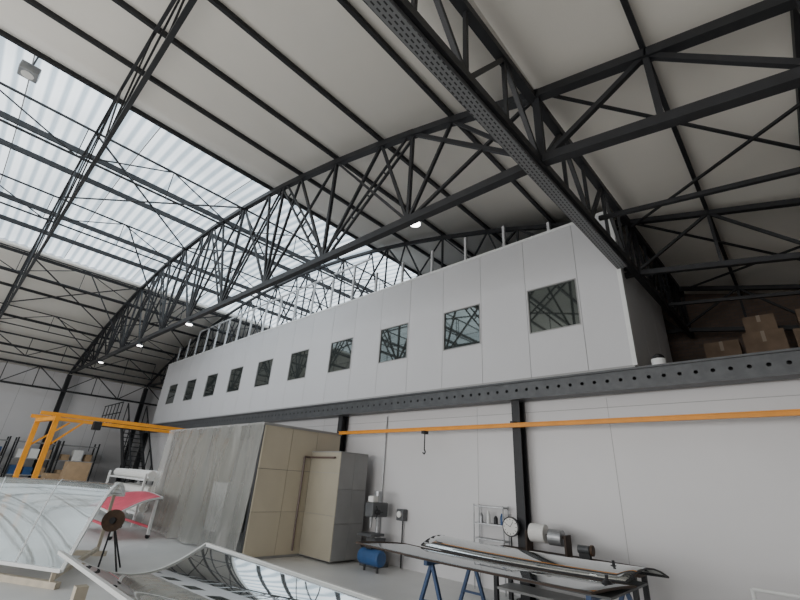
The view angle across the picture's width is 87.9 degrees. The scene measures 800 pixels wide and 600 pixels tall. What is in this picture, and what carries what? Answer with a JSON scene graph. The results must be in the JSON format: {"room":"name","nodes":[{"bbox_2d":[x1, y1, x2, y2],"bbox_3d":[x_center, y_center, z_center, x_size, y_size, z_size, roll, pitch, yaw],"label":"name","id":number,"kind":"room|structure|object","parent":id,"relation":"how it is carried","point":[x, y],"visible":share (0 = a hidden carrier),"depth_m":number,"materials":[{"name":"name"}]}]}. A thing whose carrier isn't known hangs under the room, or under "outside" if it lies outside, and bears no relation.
{"room":"factory floor","nodes":[
{"label":"factory floor","id":0,"kind":"room"},
{"bbox_2d":[0,55,34,182],"bbox_3d":[-10.624,-3.730,11.168,10.101,0.403,0.022,-18,-31,39],"label":"trim","id":1,"kind":"structure","parent":0,"point":[34,55],"depth_m":9.88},
{"bbox_2d":[0,362,160,483],"bbox_3d":[-20.665,5.255,18.668,0.200,6.200,24.200,-18,-31,39],"label":"wall","id":2,"kind":"structure","parent":0,"point":[28,401],"depth_m":21.94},
{"bbox_2d":[0,0,196,318],"bbox_3d":[-7.310,-1.806,8.853,34.226,4.873,0.050,-18,-31,39],"label":"roof truss","id":3,"kind":"object","parent":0,"point":[126,105],"visible":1,"depth_m":6.50,"materials":[{"name":"metal"}]},
{"bbox_2d":[0,238,271,390],"bbox_3d":[-17.070,0.386,17.441,9.120,2.808,24.200,-18,-31,39],"label":"ceiling","id":4,"kind":"structure","parent":0,"point":[51,306],"depth_m":19.49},
{"bbox_2d":[0,244,265,330],"bbox_3d":[-13.804,-1.769,15.183,0.056,0.200,24.000,-18,-31,39],"label":"purlin","id":5,"kind":"structure","parent":4,"relation":"attached to","point":[1,246],"depth_m":16.67,"materials":[{"name":"black paint"}]},
{"bbox_2d":[0,36,416,326],"bbox_3d":[-9.846,-3.379,11.940,10.300,0.471,24.200,-18,-31,39],"label":"skylight","id":6,"kind":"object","parent":4,"relation":"attached to","point":[56,89],"depth_m":12.60,"materials":[{"name":"grey"}]},
{"bbox_2d":[17,57,41,83],"bbox_3d":[-7.044,-4.491,7.962,0.300,0.510,0.300,-18,-31,39],"label":"lamp","id":7,"kind":"object","parent":6,"relation":"hanging from","point":[27,70],"visible":0.95,"depth_m":7.84,"materials":[{"name":"metal"}]},
{"bbox_2d":[0,110,373,291],"bbox_3d":[-8.337,-3.865,10.640,0.044,0.150,24.000,-18,-31,39],"label":"purlin","id":8,"kind":"structure","parent":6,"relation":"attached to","point":[4,115],"depth_m":11.65,"materials":[{"name":"black paint"}]},
{"bbox_2d":[132,180,251,277],"bbox_3d":[-7.519,-2.202,14.199,10.101,0.403,0.022,-18,-31,39],"label":"trim","id":9,"kind":"structure","parent":0,"point":[250,180],"depth_m":13.70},
{"bbox_2d":[0,510,520,599],"bbox_3d":[-8.743,3.309,4.555,36.600,0.200,28.400,-18,-31,39],"label":"floor","id":10,"kind":"structure","parent":0,"point":[138,554],"depth_m":7.46,"materials":[{"name":"concrete"}]},
{"bbox_2d":[0,436,11,463],"bbox_3d":[-18.521,7.161,18.091,0.860,2.500,1.560,-18,-31,39],"label":"shelving rack","id":11,"kind":"object","parent":10,"relation":"on","point":[7,440],"visible":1,"depth_m":18.72,"materials":[{"name":"metal"}]},
{"bbox_2d":[0,437,59,476],"bbox_3d":[-17.306,7.759,19.277,0.860,2.500,1.560,-18,-31,39],"label":"shelving rack","id":12,"kind":"object","parent":10,"relation":"on","point":[16,441],"visible":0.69,"depth_m":19.23,"materials":[{"name":"metal"}]},
{"bbox_2d":[6,464,16,473],"bbox_3d":[-17.582,7.693,18.864,0.550,0.377,0.377,-18,-31,39],"label":"storage box","id":13,"kind":"object","parent":12,"relation":"on","point":[11,468],"visible":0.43,"depth_m":18.65,"materials":[{"name":"blue paint"}]},
{"bbox_2d":[20,466,32,474],"bbox_3d":[-17.260,7.878,19.170,0.550,0.322,0.314,-18,-31,39],"label":"storage box","id":14,"kind":"object","parent":12,"relation":"on","point":[25,470],"visible":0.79,"depth_m":19.00,"materials":[{"name":"blue paint"}]},
{"bbox_2d":[26,448,39,457],"bbox_3d":[-17.217,7.197,19.469,0.550,0.412,0.328,-18,-31,39],"label":"storage box","id":15,"kind":"object","parent":12,"relation":"on","point":[32,453],"visible":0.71,"depth_m":19.30,"materials":[{"name":"cardboard"}]},
{"bbox_2d":[28,374,71,477],"bbox_3d":[-17.640,6.605,20.808,0.340,5.800,0.340,-18,-31,39],"label":"steel column","id":16,"kind":"structure","parent":10,"relation":"on","point":[62,394],"depth_m":21.22,"materials":[{"name":"metal"}]},
{"bbox_2d":[41,473,60,478],"bbox_3d":[-14.588,7.853,17.356,1.000,1.100,0.800,-18,-31,39],"label":"cardboard box","id":17,"kind":"object","parent":10,"relation":"on","point":[44,475],"visible":0.21,"depth_m":17.14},
{"bbox_2d":[0,477,124,589],"bbox_3d":[-6.727,3.599,6.785,3.862,1.293,2.681,7,-24,-8],"label":"glass panel","id":18,"kind":"object","parent":10,"relation":"on","point":[40,518],"visible":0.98,"depth_m":6.58,"materials":[{"name":"clear glass"}]},
{"bbox_2d":[58,477,86,480],"bbox_3d":[-13.511,7.775,16.900,0.900,1.000,0.800,-18,-31,39],"label":"cardboard box","id":19,"kind":"object","parent":10,"relation":"on","point":[76,479],"visible":0.21,"depth_m":16.84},
{"bbox_2d":[60,461,91,477],"bbox_3d":[-13.392,7.021,17.158,0.700,0.600,0.800,-18,-31,39],"label":"cardboard box","id":20,"kind":"object","parent":19,"relation":"on","point":[70,469],"visible":1,"depth_m":16.92,"materials":[{"name":"cardboard"}]},
{"bbox_2d":[48,441,100,480],"bbox_3d":[-16.159,8.324,20.397,0.860,2.500,1.560,-18,-31,39],"label":"shelving rack","id":21,"kind":"object","parent":10,"relation":"on","point":[62,444],"visible":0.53,"depth_m":20.45,"materials":[{"name":"metal"}]},
{"bbox_2d":[69,450,83,460],"bbox_3d":[-16.067,7.727,20.605,0.550,0.489,0.384,-18,-31,39],"label":"storage box","id":22,"kind":"object","parent":21,"relation":"on","point":[76,455],"visible":0.86,"depth_m":20.44,"materials":[{"name":"white plastic"}]},
{"bbox_2d":[13,411,184,477],"bbox_3d":[-8.925,5.412,13.166,1.813,2.850,5.100,-18,-31,39],"label":"gantry crane","id":23,"kind":"object","parent":10,"relation":"on","point":[55,417],"visible":0.63,"depth_m":12.31,"materials":[{"name":"orange paint"}]},
{"bbox_2d":[88,421,102,450],"bbox_3d":[-9.061,4.030,12.257,0.200,0.830,0.200,-18,-31,39],"label":"chain hoist","id":24,"kind":"object","parent":23,"relation":"hanging from","point":[96,425],"visible":1,"depth_m":12.30,"materials":[{"name":"black metal"}]},
{"bbox_2d":[97,509,124,571],"bbox_3d":[-4.856,4.033,6.995,0.468,0.898,0.407,13,-25,-21],"label":"stand","id":25,"kind":"object","parent":10,"relation":"on","point":[112,520],"visible":0.9,"depth_m":7.06,"materials":[{"name":"black paint"}]},
{"bbox_2d":[97,470,153,526],"bbox_3d":[-8.650,6.439,13.657,3.760,1.400,1.060,-18,-31,39],"label":"rack","id":26,"kind":"object","parent":10,"relation":"on","point":[144,479],"visible":0.34,"depth_m":12.44,"materials":[{"name":"metal"}]},
{"bbox_2d":[108,496,145,511],"bbox_3d":[-8.866,6.549,13.367,3.500,0.236,0.240,-18,-31,39],"label":"roll","id":27,"kind":"object","parent":26,"relation":"on","point":[141,506],"visible":0.23,"depth_m":12.26,"materials":[{"name":"white paper"}]},
{"bbox_2d":[114,482,151,491],"bbox_3d":[-8.773,6.171,13.614,3.500,0.236,0.240,-18,-31,39],"label":"roll","id":28,"kind":"object","parent":26,"relation":"on","point":[129,487],"visible":0.43,"depth_m":13.31,"materials":[{"name":"fabric"}]},
{"bbox_2d":[114,468,155,478],"bbox_3d":[-8.814,5.727,13.729,3.500,0.236,0.240,-18,-31,39],"label":"roll","id":29,"kind":"object","parent":26,"relation":"on","point":[136,473],"visible":0.91,"depth_m":13.37,"materials":[{"name":"white paper"}]},
{"bbox_2d":[92,491,162,539],"bbox_3d":[-7.185,5.452,10.681,2.541,0.982,1.045,-18,-31,39],"label":"trolley","id":30,"kind":"object","parent":10,"relation":"on","point":[134,498],"visible":0.67,"depth_m":10.32,"materials":[{"name":"red plastic"}]},
{"bbox_2d":[115,388,148,481],"bbox_3d":[-15.109,7.851,23.279,0.340,5.800,0.340,-18,-31,39],"label":"steel column","id":31,"kind":"structure","parent":10,"relation":"on","point":[140,407],"depth_m":23.72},
{"bbox_2d":[120,403,153,484],"bbox_3d":[-11.953,6.857,18.803,3.848,4.450,0.890,-18,-31,39],"label":"staircase","id":32,"kind":"structure","parent":10,"relation":"on","point":[122,430],"depth_m":19.07,"materials":[{"name":"metal"}]},
{"bbox_2d":[101,402,126,428],"bbox_3d":[-14.526,6.106,21.801,3.250,1.070,1.220,-18,-31,39],"label":"landing platform","id":33,"kind":"object","parent":32,"relation":"attached to","point":[120,402],"visible":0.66,"depth_m":21.52,"materials":[{"name":"black paint"}]},
{"bbox_2d":[129,433,147,482],"bbox_3d":[-12.815,8.071,20.113,0.260,3.120,0.270,-18,-31,39],"label":"steel column","id":34,"kind":"structure","parent":10,"relation":"on","point":[136,464],"depth_m":20.28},
{"bbox_2d":[58,543,382,599],"bbox_3d":[-1.387,2.389,2.788,2.928,0.913,1.276,-18,-31,39],"label":"glass panel","id":35,"kind":"object","parent":10,"relation":"on","point":[210,571],"visible":1,"depth_m":3.21,"materials":[{"name":"clear glass"}]},
{"bbox_2d":[140,422,341,558],"bbox_3d":[-4.092,4.794,10.814,6.510,2.650,2.387,-18,-31,39],"label":"enclosure","id":36,"kind":"object","parent":10,"relation":"on","point":[241,488],"visible":0.94,"depth_m":9.62,"materials":[{"name":"grey plastic"}]},
{"bbox_2d":[299,451,367,561],"bbox_3d":[-1.475,4.591,9.410,1.080,2.115,0.840,-18,-31,39],"label":"tall cabinet","id":37,"kind":"object","parent":10,"relation":"on","point":[335,497],"visible":0.97,"depth_m":9.07,"materials":[{"name":"metal"}]},
{"bbox_2d":[337,416,347,451],"bbox_3d":[-1.604,4.521,10.419,0.260,3.120,0.270,-18,-31,39],"label":"steel column","id":38,"kind":"structure","parent":10,"relation":"on","point":[342,421],"depth_m":10.89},
{"bbox_2d":[357,546,385,573],"bbox_3d":[-0.553,4.987,8.068,0.560,0.500,0.280,-18,-31,39],"label":"air compressor","id":39,"kind":"object","parent":10,"relation":"on","point":[366,555],"visible":0.98,"depth_m":7.95,"materials":[{"name":"blue paint"}]},
{"bbox_2d":[358,491,388,568],"bbox_3d":[-0.543,4.791,8.741,0.450,1.400,0.530,-18,-31,39],"label":"press","id":40,"kind":"object","parent":10,"relation":"on","point":[375,507],"visible":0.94,"depth_m":8.74,"materials":[{"name":"grey metal"}]},
{"bbox_2d":[473,504,509,596],"bbox_3d":[1.605,4.324,7.269,0.624,1.320,0.204,-18,-31,39],"label":"shelf","id":41,"kind":"object","parent":10,"relation":"on","point":[503,541],"visible":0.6,"depth_m":7.35,"materials":[{"name":"metal"}]},
{"bbox_2d":[511,401,536,599],"bbox_3d":[2.119,3.342,7.201,0.260,3.120,0.270,-18,-31,39],"label":"steel column","id":42,"kind":"structure","parent":10,"relation":"on","point":[523,510],"depth_m":7.28,"materials":[{"name":"metal"}]},
{"bbox_2d":[339,409,799,434],"bbox_3d":[4.589,1.457,5.325,16.500,0.115,0.220,-18,-31,39],"label":"rail","id":43,"kind":"object","parent":42,"relation":"attached to","point":[788,412],"visible":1,"depth_m":6.40,"materials":[{"name":"metal"}]},
{"bbox_2d":[404,550,647,599],"bbox_3d":[1.388,3.504,4.741,2.579,0.757,1.210,-18,-31,39],"label":"work table","id":44,"kind":"object","parent":10,"relation":"on","point":[610,595],"visible":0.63,"depth_m":4.99,"materials":[{"name":"blue metal"}]},
{"bbox_2d":[356,541,636,594],"bbox_3d":[0.819,3.100,4.921,3.417,0.048,0.768,-18,-31,39],"label":"sheet","id":45,"kind":"object","parent":44,"relation":"on","point":[579,584],"visible":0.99,"depth_m":4.55,"materials":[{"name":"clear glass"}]},
{"bbox_2d":[601,574,612,584],"bbox_3d":[2.043,2.763,4.102,0.120,0.080,0.120,-18,-31,39],"label":"suction lifter","id":46,"kind":"object","parent":45,"relation":"on","point":[605,581],"visible":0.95,"depth_m":4.08,"materials":[{"name":"black plastic"}]},
{"bbox_2d":[601,579,612,584],"bbox_3d":[2.042,2.784,4.093,0.120,0.035,0.120,-18,-31,39],"label":"cup","id":47,"kind":"object","parent":46,"relation":"on","point":[605,581],"depth_m":4.07,"materials":[{"name":"black plastic"}]},
{"bbox_2d":[421,535,668,582],"bbox_3d":[1.620,3.230,5.250,2.917,0.136,0.866,-18,-31,39],"label":"sheet","id":48,"kind":"object","parent":44,"relation":"on","point":[622,573],"visible":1,"depth_m":4.90,"materials":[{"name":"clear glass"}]},
{"bbox_2d":[493,545,650,599],"bbox_3d":[2.372,4.112,5.954,2.200,0.740,0.580,-18,-31,39],"label":"workbench","id":49,"kind":"object","parent":10,"relation":"on","point":[511,587],"visible":0.36,"depth_m":6.14,"materials":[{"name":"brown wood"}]},
{"bbox_2d":[502,517,519,546],"bbox_3d":[1.846,3.850,6.903,0.300,0.440,0.053,-18,-31,39],"label":"gauge","id":50,"kind":"object","parent":49,"relation":"on","point":[511,528],"visible":1,"depth_m":6.91,"materials":[{"name":"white plastic"}]},
{"bbox_2d":[525,523,572,556],"bbox_3d":[2.268,3.671,6.373,0.650,0.390,0.260,-18,-31,39],"label":"dispenser","id":51,"kind":"object","parent":49,"relation":"on","point":[540,533],"visible":0.97,"depth_m":6.34,"materials":[{"name":"metal"}]},
{"bbox_2d":[577,545,594,559],"bbox_3d":[2.660,3.606,5.930,0.210,0.199,0.140,-18,-31,39],"label":"grinder","id":52,"kind":"object","parent":49,"relation":"on","point":[585,552],"visible":0.96,"depth_m":5.90,"materials":[{"name":"black paint"}]},
{"bbox_2d":[750,587,799,599],"bbox_3d":[3.782,3.177,3.722,0.890,0.820,0.520,-18,-31,39],"label":"stand","id":53,"kind":"object","parent":10,"relation":"on","point":[753,590],"visible":1,"depth_m":4.20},
{"bbox_2d":[0,0,669,292],"bbox_3d":[-3.434,-4.275,5.824,7.370,2.073,24.200,-18,-31,39],"label":"ceiling","id":54,"kind":"structure","parent":0,"point":[321,38],"depth_m":7.40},
{"bbox_2d":[70,0,799,373],"bbox_3d":[-4.810,-0.578,11.288,34.236,4.942,0.120,-18,-31,39],"label":"roof truss","id":55,"kind":"object","parent":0,"point":[666,50],"visible":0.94,"depth_m":6.54,"materials":[{"name":"metal"}]},
{"bbox_2d":[33,257,104,328],"bbox_3d":[-13.671,-0.135,17.333,0.035,0.956,5.678,6,-24,-5],"label":"brace","id":56,"kind":"object","parent":55,"relation":"attached to","point":[33,257],"visible":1,"depth_m":17.35,"materials":[{"name":"black paint"}]},
{"bbox_2d":[7,288,138,302],"bbox_3d":[-13.666,-0.208,17.365,5.678,0.956,0.035,2,-24,3],"label":"brace","id":57,"kind":"object","parent":55,"relation":"attached to","point":[129,288],"visible":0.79,"depth_m":17.35,"materials":[{"name":"black paint"}]},
{"bbox_2d":[90,273,121,345],"bbox_3d":[-11.511,0.398,16.256,0.035,2.592,1.878,-18,-31,39],"label":"knee brace","id":58,"kind":"object","parent":55,"relation":"attached to","point":[90,273],"visible":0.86,"depth_m":16.25,"materials":[{"name":"black paint"}]},
{"bbox_2d":[96,134,185,249],"bbox_3d":[-7.303,-2.795,12.152,0.035,0.238,5.674,6,-24,-5],"label":"brace","id":59,"kind":"object","parent":55,"relation":"attached to","point":[100,139],"visible":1,"depth_m":11.63,"materials":[{"name":"black paint"}]},
{"bbox_2d":[128,226,160,328],"bbox_3d":[-8.340,-0.726,13.575,0.035,3.042,1.880,-18,-31,39],"label":"knee brace","id":60,"kind":"object","parent":55,"relation":"attached to","point":[128,226],"visible":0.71,"depth_m":13.56,"materials":[{"name":"black paint"}]},
{"bbox_2d":[0,214,294,320],"bbox_3d":[-12.465,-2.436,14.147,0.044,0.150,24.000,-18,-31,39],"label":"purlin","id":61,"kind":"structure","parent":55,"relation":"on","point":[3,217],"depth_m":15.46,"materials":[{"name":"black paint"}]},
{"bbox_2d":[65,196,238,207],"bbox_3d":[-7.298,-2.869,12.184,5.674,0.238,0.035,2,-24,3],"label":"brace","id":62,"kind":"object","parent":55,"relation":"attached to","point":[65,196],"visible":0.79,"depth_m":12.17,"materials":[{"name":"black paint"}]},
{"bbox_2d":[0,191,314,313],"bbox_3d":[-11.428,-2.875,13.306,0.044,0.150,24.000,-18,-31,39],"label":"purlin","id":63,"kind":"structure","parent":55,"relation":"on","point":[2,194],"depth_m":14.63,"materials":[{"name":"black paint"}]},
{"bbox_2d":[0,138,354,298],"bbox_3d":[-9.290,-3.611,11.488,0.044,0.150,24.000,-18,-31,39],"label":"purlin","id":64,"kind":"structure","parent":55,"relation":"on","point":[3,142],"depth_m":12.46,"materials":[{"name":"black paint"}]},
{"bbox_2d":[0,29,421,275],"bbox_3d":[-6.005,-4.268,8.454,0.056,0.200,24.000,-18,-31,39],"label":"purlin","id":65,"kind":"structure","parent":55,"relation":"on","point":[3,34],"depth_m":9.09,"materials":[{"name":"black paint"}]},
{"bbox_2d":[23,0,446,266],"bbox_3d":[-4.989,-4.365,7.463,0.056,0.200,24.000,-18,-31,39],"label":"purlin","id":66,"kind":"structure","parent":55,"relation":"on","point":[34,3],"depth_m":8.25,"materials":[{"name":"black paint"}]},
{"bbox_2d":[190,248,339,259],"bbox_3d":[-4.784,-1.631,14.639,5.707,0.238,0.035,2,-24,3],"label":"brace","id":67,"kind":"object","parent":55,"relation":"attached to","point":[190,248],"visible":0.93,"depth_m":14.63,"materials":[{"name":"black paint"}]},
{"bbox_2d":[112,0,473,256],"bbox_3d":[-3.977,-4.407,6.447,0.056,0.200,24.000,-18,-31,39],"label":"purlin","id":68,"kind":"structure","parent":55,"relation":"on","point":[121,3],"depth_m":7.66,"materials":[{"name":"black paint"}]},
{"bbox_2d":[208,0,508,244],"bbox_3d":[-2.969,-4.394,5.408,0.056,0.200,24.000,-18,-31,39],"label":"purlin","id":69,"kind":"structure","parent":55,"relation":"on","point":[216,3],"depth_m":6.95,"materials":[{"name":"black paint"}]},
{"bbox_2d":[337,0,555,222],"bbox_3d":[-1.785,-4.310,4.153,0.056,0.200,24.000,-18,-31,39],"label":"roof purlin","id":70,"kind":"structure","parent":55,"relation":"on","point":[348,7],"depth_m":6.15,"materials":[{"name":"black paint"}]},
{"bbox_2d":[620,0,741,295],"bbox_3d":[0.117,-4.172,2.135,0.056,0.200,24.000,-18,-31,39],"label":"roof purlin","id":71,"kind":"structure","parent":55,"relation":"on","point":[625,4],"depth_m":5.60,"materials":[{"name":"black paint"}]},
{"bbox_2d":[631,102,799,226],"bbox_3d":[4.488,-2.037,5.347,0.035,0.947,5.239,4,-24,0],"label":"brace","id":72,"kind":"object","parent":55,"relation":"attached to","point":[797,105],"visible":1,"depth_m":5.59,"materials":[{"name":"black paint"}]},
{"bbox_2d":[134,378,799,599],"bbox_3d":[-0.879,4.364,10.120,32.200,3.250,0.150,-18,-31,39],"label":"wall","id":73,"kind":"structure","parent":0,"point":[712,506],"depth_m":6.34,"materials":[{"name":"paint"}]},
{"bbox_2d":[381,417,387,490],"bbox_3d":[-0.404,4.246,9.534,0.030,3.050,0.030,-18,-31,39],"label":"conduit","id":74,"kind":"object","parent":73,"relation":"attached to","point":[386,417],"visible":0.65,"depth_m":9.76,"materials":[{"name":"metal"}]},
{"bbox_2d":[396,509,407,567],"bbox_3d":[0.006,4.965,8.660,0.200,1.080,0.180,-18,-31,39],"label":"pressure regulator","id":75,"kind":"object","parent":73,"relation":"attached to","point":[401,515],"visible":0.95,"depth_m":8.76,"materials":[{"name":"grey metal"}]},
{"bbox_2d":[158,395,796,436],"bbox_3d":[-0.854,3.143,10.597,32.200,0.008,0.009,-18,-31,39],"label":"trim","id":76,"kind":"structure","parent":73,"relation":"attached to","point":[787,395],"depth_m":6.87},
{"bbox_2d":[606,398,629,564],"bbox_3d":[3.362,3.047,6.326,0.006,3.100,0.005,-18,-31,39],"label":"trim","id":77,"kind":"structure","parent":73,"relation":"attached to","point":[606,398],"depth_m":6.40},
{"bbox_2d":[147,198,799,386],"bbox_3d":[-2.280,0.669,13.760,34.232,4.912,0.090,-18,-31,39],"label":"roof truss","id":78,"kind":"object","parent":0,"point":[708,213],"visible":0.62,"depth_m":9.47,"materials":[{"name":"metal"}]},
{"bbox_2d":[0,358,161,405],"bbox_3d":[-17.304,4.206,21.525,0.090,1.090,15.032,-18,-31,39],"label":"girder","id":79,"kind":"object","parent":78,"relation":"attached to","point":[3,359],"visible":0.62,"depth_m":21.71,"materials":[{"name":"metal"}]},
{"bbox_2d":[0,242,266,337],"bbox_3d":[-10.901,-0.141,17.159,0.040,0.830,15.015,-18,-31,39],"label":"girder","id":80,"kind":"object","parent":78,"relation":"attached to","point":[12,269],"visible":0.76,"depth_m":16.26,"materials":[{"name":"metal"}]},
{"bbox_2d":[0,173,328,315],"bbox_3d":[-7.717,-1.471,14.568,0.040,0.830,15.015,-18,-31,39],"label":"girder","id":81,"kind":"object","parent":78,"relation":"attached to","point":[1,174],"visible":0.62,"depth_m":13.37,"materials":[{"name":"metal"}]},
{"bbox_2d":[0,81,391,293],"bbox_3d":[-4.565,-2.288,11.752,0.040,0.830,15.015,-18,-31,39],"label":"girder","id":82,"kind":"object","parent":78,"relation":"attached to","point":[1,83],"visible":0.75,"depth_m":10.24,"materials":[{"name":"metal"}]},
{"bbox_2d":[282,285,371,292],"bbox_3d":[-2.287,-0.402,17.076,5.642,0.238,0.035,2,-24,3],"label":"brace","id":83,"kind":"object","parent":78,"relation":"attached to","point":[282,285],"visible":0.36,"depth_m":17.12,"materials":[{"name":"black paint"}]},
{"bbox_2d":[393,0,694,337],"bbox_3d":[0.692,-2.711,4.376,0.110,1.220,18.950,-18,-32,41],"label":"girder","id":84,"kind":"object","parent":78,"relation":"attached to","point":[510,72],"visible":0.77,"depth_m":5.37,"materials":[{"name":"metal"}]},
{"bbox_2d":[363,0,627,268],"bbox_3d":[-0.702,-2.729,2.930,0.175,0.080,13.108,-18,-32,41],"label":"cable tray","id":85,"kind":"object","parent":84,"relation":"attached to","point":[389,12],"visible":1,"depth_m":4.33,"materials":[{"name":"grey metal"}]},
{"bbox_2d":[598,167,799,220],"bbox_3d":[5.947,-1.717,3.577,8.007,1.060,0.060,-18,-31,39],"label":"strut","id":86,"kind":"object","parent":84,"relation":"attached to","point":[794,171],"visible":1,"depth_m":5.40,"materials":[{"name":"black paint"}]},
{"bbox_2d":[668,290,799,306],"bbox_3d":[8.506,-0.364,6.041,8.007,1.060,0.060,-18,-31,39],"label":"strut","id":87,"kind":"object","parent":84,"relation":"attached to","point":[788,293],"visible":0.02,"depth_m":7.94,"materials":[{"name":"black paint"}]},
{"bbox_2d":[552,95,799,150],"bbox_3d":[4.492,-2.110,5.379,5.239,0.947,0.035,4,-24,-2],"label":"brace","id":88,"kind":"object","parent":78,"relation":"attached to","point":[560,97],"visible":0.67,"depth_m":5.40,"materials":[{"name":"black paint"}]},
{"bbox_2d":[637,224,799,260],"bbox_3d":[6.989,-0.881,7.817,5.168,0.947,0.035,4,-24,-1],"label":"brace","id":89,"kind":"object","parent":78,"relation":"attached to","point":[642,225],"visible":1,"depth_m":7.87,"materials":[{"name":"black paint"}]},
{"bbox_2d":[678,245,799,291],"bbox_3d":[6.985,-0.808,7.785,0.035,0.947,5.168,4,-24,-1],"label":"brace","id":90,"kind":"object","parent":78,"relation":"attached to","point":[797,247],"visible":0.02,"depth_m":8.79,"materials":[{"name":"black paint"}]},
{"bbox_2d":[473,0,799,293],"bbox_3d":[2.688,-4.247,-0.460,9.680,2.543,24.200,-18,-31,39],"label":"ceiling","id":91,"kind":"structure","parent":0,"point":[550,41],"depth_m":5.49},
{"bbox_2d":[657,284,799,334],"bbox_3d":[0.183,1.881,16.165,34.232,4.912,0.090,-18,-31,39],"label":"roof truss","id":92,"kind":"object","parent":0,"point":[733,288],"visible":0.07,"depth_m":9.46,"materials":[{"name":"metal"}]},
{"bbox_2d":[660,293,799,361],"bbox_3d":[1.050,3.606,15.774,36.200,9.400,0.200,-18,-31,39],"label":"wall","id":93,"kind":"structure","parent":0,"point":[727,313],"depth_m":10.20,"materials":[{"name":"brown brick"}]},
{"bbox_3d":[0.725,3.481,12.299,32.200,0.200,4.900,-18,-31,39],"label":"trim","id":94,"kind":"structure","parent":0,"visible":0},
{"bbox_2d":[152,211,672,423],"bbox_3d":[-2.930,2.232,15.785,22.070,4.460,3.670,-18,-31,39],"label":"mezzanine office","id":95,"kind":"object","parent":94,"relation":"on","point":[549,303],"visible":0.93,"depth_m":9.73,"materials":[{"name":"paint"}]},
{"bbox_3d":[6.860,1.762,8.625,0.700,0.700,0.703,-18,-31,39],"label":"carton","id":96,"kind":"object","parent":94,"relation":"on","visible":0},
{"bbox_2d":[703,339,743,357],"bbox_3d":[6.931,1.202,8.835,0.600,0.500,0.603,-18,-31,39],"label":"carton","id":97,"kind":"object","parent":96,"relation":"on","point":[730,347],"visible":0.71,"depth_m":8.67,"materials":[{"name":"cardboard"}]},
{"bbox_3d":[7.413,1.565,8.158,0.700,0.750,0.703,-18,-31,39],"label":"carton","id":98,"kind":"object","parent":94,"relation":"on","visible":0},
{"bbox_2d":[742,328,789,352],"bbox_3d":[7.451,0.971,8.419,0.650,0.550,0.603,-18,-31,39],"label":"carton","id":99,"kind":"object","parent":98,"relation":"on","point":[773,339],"visible":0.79,"depth_m":8.24,"materials":[{"name":"cardboard"}]},
{"bbox_2d":[742,313,777,332],"bbox_3d":[7.477,0.559,8.600,0.500,0.350,0.503,-18,-31,39],"label":"carton","id":100,"kind":"object","parent":99,"relation":"on","point":[763,322],"visible":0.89,"depth_m":8.44,"materials":[{"name":"cardboard"}]},
{"bbox_3d":[8.036,1.412,7.598,0.850,0.650,0.703,-18,-31,39],"label":"carton","id":101,"kind":"object","parent":94,"relation":"on","visible":0},
{"bbox_2d":[793,328,799,346],"bbox_3d":[8.035,0.853,7.880,0.700,0.600,0.603,-18,-31,39],"label":"carton","id":102,"kind":"object","parent":101,"relation":"on","point":[796,332],"visible":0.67,"depth_m":7.96,"materials":[{"name":"cardboard"}]},
{"bbox_3d":[-22.769,4.080,15.800,0.340,5.800,0.340,-18,-31,39],"label":"steel column","id":103,"kind":"structure","parent":0,"visible":0},
{"bbox_3d":[-9.939,-3.102,6.281,34.235,4.937,0.115,-18,-31,39],"label":"roof truss","id":104,"kind":"object","parent":103,"relation":"attached to","visible":0},
{"bbox_2d":[0,330,155,379],"bbox_3d":[-17.195,2.175,19.250,0.060,0.910,10.823,-18,-31,39],"label":"girder","id":105,"kind":"object","parent":104,"relation":"attached to","point":[32,338],"visible":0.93,"depth_m":20.23,"materials":[{"name":"metal"}]},
{"bbox_2d":[0,341,164,375],"bbox_3d":[-19.215,1.709,18.971,0.056,0.200,24.000,-18,-31,39],"label":"purlin","id":106,"kind":"structure","parent":104,"relation":"on","point":[3,343],"depth_m":21.14,"materials":[{"name":"black paint"}]},
{"bbox_2d":[0,313,186,357],"bbox_3d":[-17.477,0.441,17.830,0.056,0.200,24.000,-18,-31,39],"label":"purlin","id":107,"kind":"structure","parent":104,"relation":"on","point":[5,314],"depth_m":19.62,"materials":[{"name":"black paint"}]},
{"bbox_2d":[0,302,198,361],"bbox_3d":[-14.116,1.685,19.532,0.040,0.790,15.015,-18,-31,39],"label":"girder","id":108,"kind":"object","parent":104,"relation":"attached to","point":[53,316],"visible":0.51,"depth_m":18.89,"materials":[{"name":"metal"}]},
{"bbox_2d":[0,281,222,344],"bbox_3d":[-15.748,-0.679,16.624,0.056,0.200,24.000,-18,-31,39],"label":"purlin","id":109,"kind":"structure","parent":104,"relation":"on","point":[1,282],"depth_m":18.32,"materials":[{"name":"black paint"}]},
{"bbox_2d":[0,267,241,338],"bbox_3d":[-14.924,-1.163,16.024,0.056,0.200,24.000,-18,-31,39],"label":"purlin","id":110,"kind":"structure","parent":104,"relation":"on","point":[0,267],"depth_m":17.49,"materials":[{"name":"black paint"}]},
{"bbox_2d":[790,9,799,145],"bbox_3d":[0.983,-4.177,1.252,0.056,0.200,24.000,-18,-31,39],"label":"roof purlin","id":111,"kind":"structure","parent":104,"relation":"attached to","point":[794,14],"depth_m":4.17,"materials":[{"name":"black paint"}]},
{"bbox_3d":[-5.311,5.695,13.625,0.260,3.120,0.270,-18,-31,39],"label":"steel column","id":112,"kind":"structure","parent":0,"visible":0},
{"bbox_2d":[143,347,799,432],"bbox_3d":[-1.046,2.747,10.598,32.100,0.330,0.280,-18,-31,39],"label":"beam","id":113,"kind":"structure","parent":112,"relation":"on","point":[782,364],"depth_m":7.08,"materials":[{"name":"grey metal"}]},
{"bbox_2d":[651,354,666,364],"bbox_3d":[3.979,0.924,6.386,0.200,0.200,0.200,-18,-31,39],"label":"security camera","id":114,"kind":"object","parent":113,"relation":"on","point":[656,358],"visible":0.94,"depth_m":6.32,"materials":[{"name":"white plastic"}]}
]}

